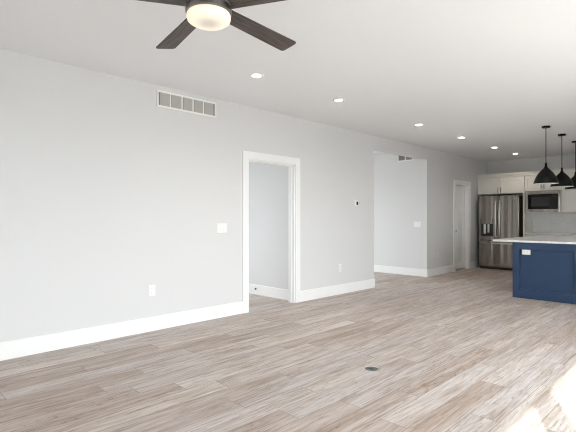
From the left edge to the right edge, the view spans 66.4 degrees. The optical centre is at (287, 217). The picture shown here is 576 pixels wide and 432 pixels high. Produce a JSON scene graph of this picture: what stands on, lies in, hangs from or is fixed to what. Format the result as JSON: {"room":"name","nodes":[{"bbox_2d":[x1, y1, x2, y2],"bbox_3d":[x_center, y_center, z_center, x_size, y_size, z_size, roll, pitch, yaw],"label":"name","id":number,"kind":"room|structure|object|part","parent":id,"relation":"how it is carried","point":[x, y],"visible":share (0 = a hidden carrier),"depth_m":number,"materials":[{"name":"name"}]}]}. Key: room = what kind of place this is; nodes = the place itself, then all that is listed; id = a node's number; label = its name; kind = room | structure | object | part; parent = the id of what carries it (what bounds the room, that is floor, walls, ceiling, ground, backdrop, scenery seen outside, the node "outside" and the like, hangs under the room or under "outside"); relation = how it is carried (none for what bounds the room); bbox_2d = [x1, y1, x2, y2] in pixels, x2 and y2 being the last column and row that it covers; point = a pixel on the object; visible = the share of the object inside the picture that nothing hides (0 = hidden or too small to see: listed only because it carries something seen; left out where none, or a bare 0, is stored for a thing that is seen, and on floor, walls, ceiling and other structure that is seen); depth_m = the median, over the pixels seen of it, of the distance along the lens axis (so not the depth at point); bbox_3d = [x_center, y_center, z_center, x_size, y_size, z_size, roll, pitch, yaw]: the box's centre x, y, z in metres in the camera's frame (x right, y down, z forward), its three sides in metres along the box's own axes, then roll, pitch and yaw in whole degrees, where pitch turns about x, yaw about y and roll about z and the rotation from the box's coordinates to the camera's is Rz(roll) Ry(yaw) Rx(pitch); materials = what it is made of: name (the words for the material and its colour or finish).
{"room":"empty living room","nodes":[
{"label":"empty living room","id":0,"kind":"room"},
{"bbox_2d":[0,48,486,341],"bbox_3d":[0.310,-0.119,6.783,0.118,2.743,13.930,0,0,45],"label":"wall","id":1,"kind":"structure","parent":0,"point":[108,194],"depth_m":4.83,"materials":[{"name":"paint"}]},
{"bbox_2d":[149,285,154,295],"bbox_3d":[-1.505,0.802,4.878,0.010,0.120,0.076,0,0,45],"label":"wall outlet","id":2,"kind":"object","parent":1,"relation":"attached to","point":[151,287],"visible":1,"depth_m":4.87,"materials":[{"name":"white plastic"}]},
{"bbox_2d":[157,90,215,117],"bbox_3d":[-1.181,-1.341,5.199,0.012,0.190,0.807,0,0,45],"label":"air vent","id":3,"kind":"object","parent":1,"relation":"in","point":[168,100],"visible":1,"depth_m":5.17,"materials":[{"name":"grey metal"}]},
{"bbox_2d":[216,223,226,232],"bbox_3d":[-0.834,0.127,5.546,0.013,0.120,0.163,0,0,45],"label":"light switch","id":4,"kind":"object","parent":1,"relation":"attached to","point":[220,227],"visible":1,"depth_m":5.54,"materials":[{"name":"white plastic"}]},
{"bbox_2d":[0,261,479,360],"bbox_3d":[0.315,1.173,6.777,0.133,0.160,13.930,0,0,45],"label":"baseboard","id":5,"kind":"structure","parent":1,"relation":"attached to","point":[12,349],"depth_m":4.79,"materials":[{"name":"white paint"}]},
{"bbox_2d":[242,151,299,312],"bbox_3d":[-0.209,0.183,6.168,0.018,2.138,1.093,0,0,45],"label":"trim","id":6,"kind":"structure","parent":1,"relation":"attached to","point":[246,155],"depth_m":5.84,"materials":[{"name":"white paint"}]},
{"bbox_2d":[456,185,464,268],"bbox_3d":[4.137,0.224,10.614,0.104,2.009,0.726,0,0,45],"label":"door","id":7,"kind":"structure","parent":1,"relation":"in","point":[460,190],"depth_m":10.73,"materials":[{"name":"white paint"}]},
{"bbox_2d":[453,179,470,271],"bbox_3d":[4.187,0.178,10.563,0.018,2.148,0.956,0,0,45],"label":"trim","id":8,"kind":"structure","parent":1,"relation":"attached to","point":[455,182],"depth_m":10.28,"materials":[{"name":"white paint"}]},
{"bbox_2d":[249,162,287,289],"bbox_3d":[-1.297,-0.119,8.077,3.984,2.743,0.118,0,0,45],"label":"wall","id":9,"kind":"structure","parent":0,"point":[268,184],"depth_m":6.99,"materials":[{"name":"paint"}]},
{"bbox_2d":[249,284,287,299],"bbox_3d":[-1.132,1.173,7.817,3.344,0.160,0.015,0,0,45],"label":"baseboard","id":10,"kind":"structure","parent":9,"relation":"attached to","point":[278,293],"depth_m":6.97,"materials":[{"name":"white paint"}]},
{"bbox_2d":[0,267,575,431],"bbox_3d":[0.876,1.327,6.216,9.688,0.150,14.166,0,0,45],"label":"floor","id":11,"kind":"structure","parent":0,"point":[456,351],"depth_m":3.69,"materials":[{"name":"brown wood"}]},
{"bbox_2d":[363,366,379,371],"bbox_3d":[0.693,1.250,3.649,0.136,0.004,0.136,0,0,45],"label":"floor outlet","id":12,"kind":"object","parent":11,"relation":"on","point":[367,368],"visible":1,"depth_m":3.64,"materials":[{"name":"silver metal"}]},
{"bbox_3d":[0.693,1.251,3.649,0.110,0.002,0.110,0,0,45],"label":"lid","id":13,"kind":"part","parent":12,"relation":"part of","materials":[{"name":"grey metal"}]},
{"bbox_2d":[479,195,522,270],"bbox_3d":[5.330,0.350,10.895,0.910,1.805,0.854,0,0,45],"label":"refrigerator","id":14,"kind":"object","parent":11,"relation":"on","point":[500,217],"visible":0.91,"depth_m":10.62,"materials":[{"name":"grey metal"}]},
{"bbox_3d":[4.914,0.083,10.843,0.261,0.130,0.052,0,0,45],"label":"dispenser panel","id":15,"kind":"part","parent":14,"relation":"part of","materials":[{"name":"silver metal"}]},
{"bbox_3d":[4.943,0.000,10.832,0.452,1.075,0.070,0,0,45],"label":"door","id":16,"kind":"part","parent":14,"relation":"part of","materials":[{"name":"silver metal"}]},
{"bbox_3d":[5.022,0.022,10.650,0.025,0.885,0.072,0,0,45],"label":"door handle","id":17,"kind":"part","parent":14,"relation":"part of","materials":[{"name":"silver metal"}]},
{"bbox_3d":[5.105,0.870,10.670,0.910,0.635,0.070,0,0,45],"label":"freezer drawer","id":18,"kind":"part","parent":14,"relation":"part of","materials":[{"name":"silver metal"}]},
{"bbox_3d":[5.053,0.618,10.618,0.795,0.025,0.072,0,0,45],"label":"drawer handle","id":19,"kind":"part","parent":14,"relation":"part of","materials":[{"name":"silver metal"}]},
{"bbox_3d":[5.085,0.022,10.587,0.025,0.885,0.072,0,0,45],"label":"door handle","id":20,"kind":"part","parent":14,"relation":"part of","materials":[{"name":"silver metal"}]},
{"bbox_3d":[5.267,0.000,10.508,0.452,1.075,0.070,0,0,45],"label":"door","id":21,"kind":"part","parent":14,"relation":"part of","materials":[{"name":"silver metal"}]},
{"bbox_2d":[523,176,532,236],"bbox_3d":[5.817,0.122,10.664,0.030,2.260,0.648,0,0,45],"label":"end panel","id":22,"kind":"object","parent":11,"relation":"on","point":[527,217],"visible":0.43,"depth_m":10.48,"materials":[{"name":"white wood"}]},
{"bbox_2d":[525,234,547,236],"bbox_3d":[6.052,0.817,10.442,0.608,0.872,0.630,0,0,45],"label":"base cabinet","id":23,"kind":"object","parent":11,"relation":"on","point":[525,234],"visible":0.09,"depth_m":10.34,"materials":[{"name":"white"}]},
{"bbox_2d":[525,232,575,234],"bbox_3d":[6.479,0.363,10.007,1.830,0.030,0.625,0,0,45],"label":"countertop","id":24,"kind":"structure","parent":23,"relation":"on","point":[548,233],"depth_m":10.06,"materials":[{"name":"white stone"}]},
{"bbox_2d":[513,242,575,303],"bbox_3d":[4.861,0.817,7.591,0.971,0.872,2.711,0,0,45],"label":"kitchen island","id":25,"kind":"object","parent":11,"relation":"on","point":[548,273],"visible":0.78,"depth_m":6.66,"materials":[{"name":"blue wood"}]},
{"bbox_2d":[522,250,529,254],"bbox_3d":[3.697,0.530,6.830,0.010,0.076,0.120,0,0,-45],"label":"island outlet","id":26,"kind":"object","parent":25,"relation":"attached to","point":[525,252],"visible":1,"depth_m":6.83,"materials":[{"name":"white plastic"}]},
{"bbox_2d":[493,235,575,243],"bbox_3d":[4.761,0.364,7.692,1.265,0.030,2.790,0,0,45],"label":"island countertop","id":27,"kind":"structure","parent":25,"relation":"on","point":[554,239],"depth_m":7.15,"materials":[{"name":"white stone"}]},
{"bbox_2d":[0,0,575,161],"bbox_3d":[0.876,-1.565,6.216,9.688,0.150,14.166,0,0,45],"label":"ceiling","id":28,"kind":"structure","parent":0,"point":[489,73],"depth_m":4.16,"materials":[{"name":"white paint"}]},
{"bbox_2d":[138,0,295,50],"bbox_3d":[-0.423,-1.267,2.403,1.376,0.446,1.363,0,0,45],"label":"ceiling fan","id":29,"kind":"object","parent":28,"relation":"hanging from","point":[210,15],"visible":1,"depth_m":2.40,"materials":[{"name":"grey"}]},
{"bbox_3d":[-0.826,-1.139,2.248,0.603,0.006,0.132,0,10,-16],"label":"blade","id":30,"kind":"part","parent":29,"relation":"part of","materials":[{"name":"brown wood"}]},
{"bbox_3d":[-0.660,-1.139,2.709,0.132,0.006,0.603,-12,7,-34],"label":"blade","id":31,"kind":"part","parent":29,"relation":"part of","materials":[{"name":"wood"}]},
{"bbox_2d":[186,4,230,30],"bbox_3d":[-0.426,-1.070,2.365,0.234,0.052,0.234,0,0,45],"label":"diffuser","id":32,"kind":"object","parent":29,"relation":"attached to","point":[210,17],"depth_m":2.30,"materials":[{"name":"white glass"}]},
{"bbox_3d":[-0.034,-1.139,2.224,0.603,0.006,0.132,0,-10,20],"label":"blade","id":33,"kind":"part","parent":29,"relation":"part of","materials":[{"name":"brown wood"}]},
{"bbox_3d":[-0.170,-1.139,2.694,0.132,0.006,0.603,-13,-8,37],"label":"blade","id":34,"kind":"part","parent":29,"relation":"part of","materials":[{"name":"brown wood"}]},
{"bbox_2d":[249,73,263,77],"bbox_3d":[-0.330,-1.486,4.601,0.156,0.008,0.156,0,0,45],"label":"recessed light","id":35,"kind":"object","parent":28,"relation":"in","point":[253,75],"visible":1,"depth_m":4.58,"materials":[{"name":"white plastic"}]},
{"bbox_2d":[332,98,344,101],"bbox_3d":[0.638,-1.486,5.563,0.156,0.008,0.156,0,0,45],"label":"recessed light","id":36,"kind":"object","parent":28,"relation":"in","point":[338,99],"visible":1,"depth_m":5.55,"materials":[{"name":"white plastic"}]},
{"bbox_2d":[533,126,558,183],"bbox_3d":[4.192,-1.024,7.150,0.362,0.931,0.362,0,0,45],"label":"pendant lamp","id":37,"kind":"object","parent":28,"relation":"hanging from","point":[545,176],"visible":1,"depth_m":7.06,"materials":[{"name":"black metal"}]},
{"bbox_3d":[4.192,-0.722,7.150,0.362,0.325,0.362,0,0,45],"label":"lamp shade","id":38,"kind":"part","parent":37,"relation":"part of","materials":[{"name":"black metal"}]},
{"bbox_2d":[550,134,573,186],"bbox_3d":[4.878,-1.024,7.836,0.362,0.931,0.362,0,0,45],"label":"pendant lamp","id":39,"kind":"object","parent":28,"relation":"hanging from","point":[564,180],"visible":0.93,"depth_m":7.75,"materials":[{"name":"black metal"}]},
{"bbox_3d":[4.878,-1.177,7.836,0.012,0.577,0.012,0,0,45],"label":"rod","id":40,"kind":"part","parent":39,"relation":"part of","materials":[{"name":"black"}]},
{"bbox_3d":[4.878,-0.722,7.836,0.362,0.325,0.362,0,0,45],"label":"lamp shade","id":41,"kind":"part","parent":39,"relation":"part of","materials":[{"name":"black metal"}]},
{"bbox_2d":[565,141,575,189],"bbox_3d":[5.578,-1.024,8.536,0.362,0.931,0.362,0,0,45],"label":"pendant lamp","id":42,"kind":"object","parent":28,"relation":"hanging from","point":[573,178],"visible":0.88,"depth_m":8.52,"materials":[{"name":"black metal"}]},
{"bbox_3d":[5.578,-0.722,8.536,0.362,0.325,0.362,0,0,45],"label":"lamp shade","id":43,"kind":"part","parent":42,"relation":"part of","materials":[{"name":"black metal"}]},
{"bbox_3d":[5.578,-1.177,8.536,0.012,0.577,0.012,0,0,45],"label":"rod","id":44,"kind":"part","parent":42,"relation":"part of","materials":[{"name":"black metal"}]},
{"bbox_2d":[374,153,421,268],"bbox_3d":[1.500,-0.119,10.874,3.984,2.743,0.118,0,0,45],"label":"wall","id":45,"kind":"structure","parent":0,"point":[397,185],"depth_m":9.86,"materials":[{"name":"paint"}]},
{"bbox_2d":[374,265,426,276],"bbox_3d":[1.538,1.173,10.743,3.982,0.160,0.015,0,0,45],"label":"baseboard","id":46,"kind":"structure","parent":45,"relation":"attached to","point":[377,268],"depth_m":9.75,"materials":[{"name":"white paint"}]},
{"bbox_2d":[398,155,412,161],"bbox_3d":[2.585,-1.355,9.698,0.380,0.200,0.010,0,0,45],"label":"air vent","id":47,"kind":"object","parent":45,"relation":"in","point":[400,158],"visible":0.54,"depth_m":9.73,"materials":[{"name":"grey metal"}]},
{"bbox_2d":[414,222,420,226],"bbox_3d":[2.788,0.138,9.494,0.013,0.120,0.163,0,0,-45],"label":"light switch","id":48,"kind":"object","parent":45,"relation":"attached to","point":[416,224],"visible":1,"depth_m":9.48,"materials":[{"name":"white plastic"}]},
{"bbox_2d":[487,154,575,232],"bbox_3d":[5.840,-0.119,11.180,9.688,2.743,0.127,0,0,45],"label":"wall","id":49,"kind":"structure","parent":0,"point":[568,161],"depth_m":10.70,"materials":[{"name":"paint"}]},
{"bbox_2d":[478,176,522,195],"bbox_3d":[5.422,-0.800,11.050,1.067,0.415,0.660,0,0,45],"label":"upper cabinet","id":50,"kind":"object","parent":49,"relation":"attached to","point":[512,185],"visible":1,"depth_m":10.84,"materials":[{"name":"white wood"}]},
{"bbox_3d":[5.030,-0.784,11.035,0.530,0.376,0.020,0,0,45],"label":"cabinet door","id":51,"kind":"part","parent":50,"relation":"part of","materials":[{"name":"white wood"}]},
{"bbox_3d":[5.407,-0.784,10.658,0.530,0.376,0.020,0,0,45],"label":"cabinet door","id":52,"kind":"part","parent":50,"relation":"part of","materials":[{"name":"white wood"}]},
{"bbox_2d":[477,168,574,177],"bbox_3d":[5.987,-1.051,10.476,2.679,0.083,0.673,0,0,45],"label":"crown molding","id":53,"kind":"structure","parent":50,"relation":"on","point":[572,170],"depth_m":10.49,"materials":[{"name":"white wood"}]},
{"bbox_2d":[525,189,561,212],"bbox_3d":[6.109,-0.387,10.387,0.766,0.528,0.628,0,0,45],"label":"upper cabinet","id":54,"kind":"object","parent":49,"relation":"attached to","point":[551,189],"visible":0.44,"depth_m":10.04,"materials":[{"name":"white wood"}]},
{"bbox_2d":[525,190,560,211],"bbox_3d":[6.012,-0.388,10.291,0.752,0.496,0.404,0,0,45],"label":"microwave","id":55,"kind":"object","parent":54,"relation":"in","point":[544,200],"visible":1,"depth_m":10.13,"materials":[{"name":"silver metal"}]},
{"bbox_3d":[5.831,-0.380,10.198,0.496,0.348,0.013,0,0,45],"label":"door","id":56,"kind":"part","parent":55,"relation":"part of","materials":[{"name":"black glass"}]},
{"bbox_3d":[6.052,-0.380,9.978,0.120,0.348,0.013,0,0,45],"label":"control panel","id":57,"kind":"part","parent":55,"relation":"part of","materials":[{"name":"black glass"}]},
{"bbox_2d":[525,173,561,190],"bbox_3d":[6.097,-0.830,10.375,0.766,0.355,0.660,0,0,45],"label":"upper cabinet","id":58,"kind":"object","parent":49,"relation":"attached to","point":[529,179],"visible":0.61,"depth_m":10.30,"materials":[{"name":"white wood"}]},
{"bbox_3d":[5.758,-0.815,10.307,0.379,0.316,0.020,0,0,45],"label":"cabinet door","id":59,"kind":"part","parent":58,"relation":"part of","materials":[{"name":"white wood"}]},
{"bbox_3d":[6.029,-0.815,10.036,0.379,0.316,0.020,0,0,45],"label":"cabinet door","id":60,"kind":"part","parent":58,"relation":"part of","materials":[{"name":"white wood"}]},
{"bbox_2d":[562,172,575,212],"bbox_3d":[6.639,-0.565,9.834,0.758,0.885,0.660,0,0,45],"label":"upper cabinet","id":61,"kind":"object","parent":49,"relation":"attached to","point":[568,196],"visible":0.62,"depth_m":9.80,"materials":[{"name":"white wood"}]}
]}

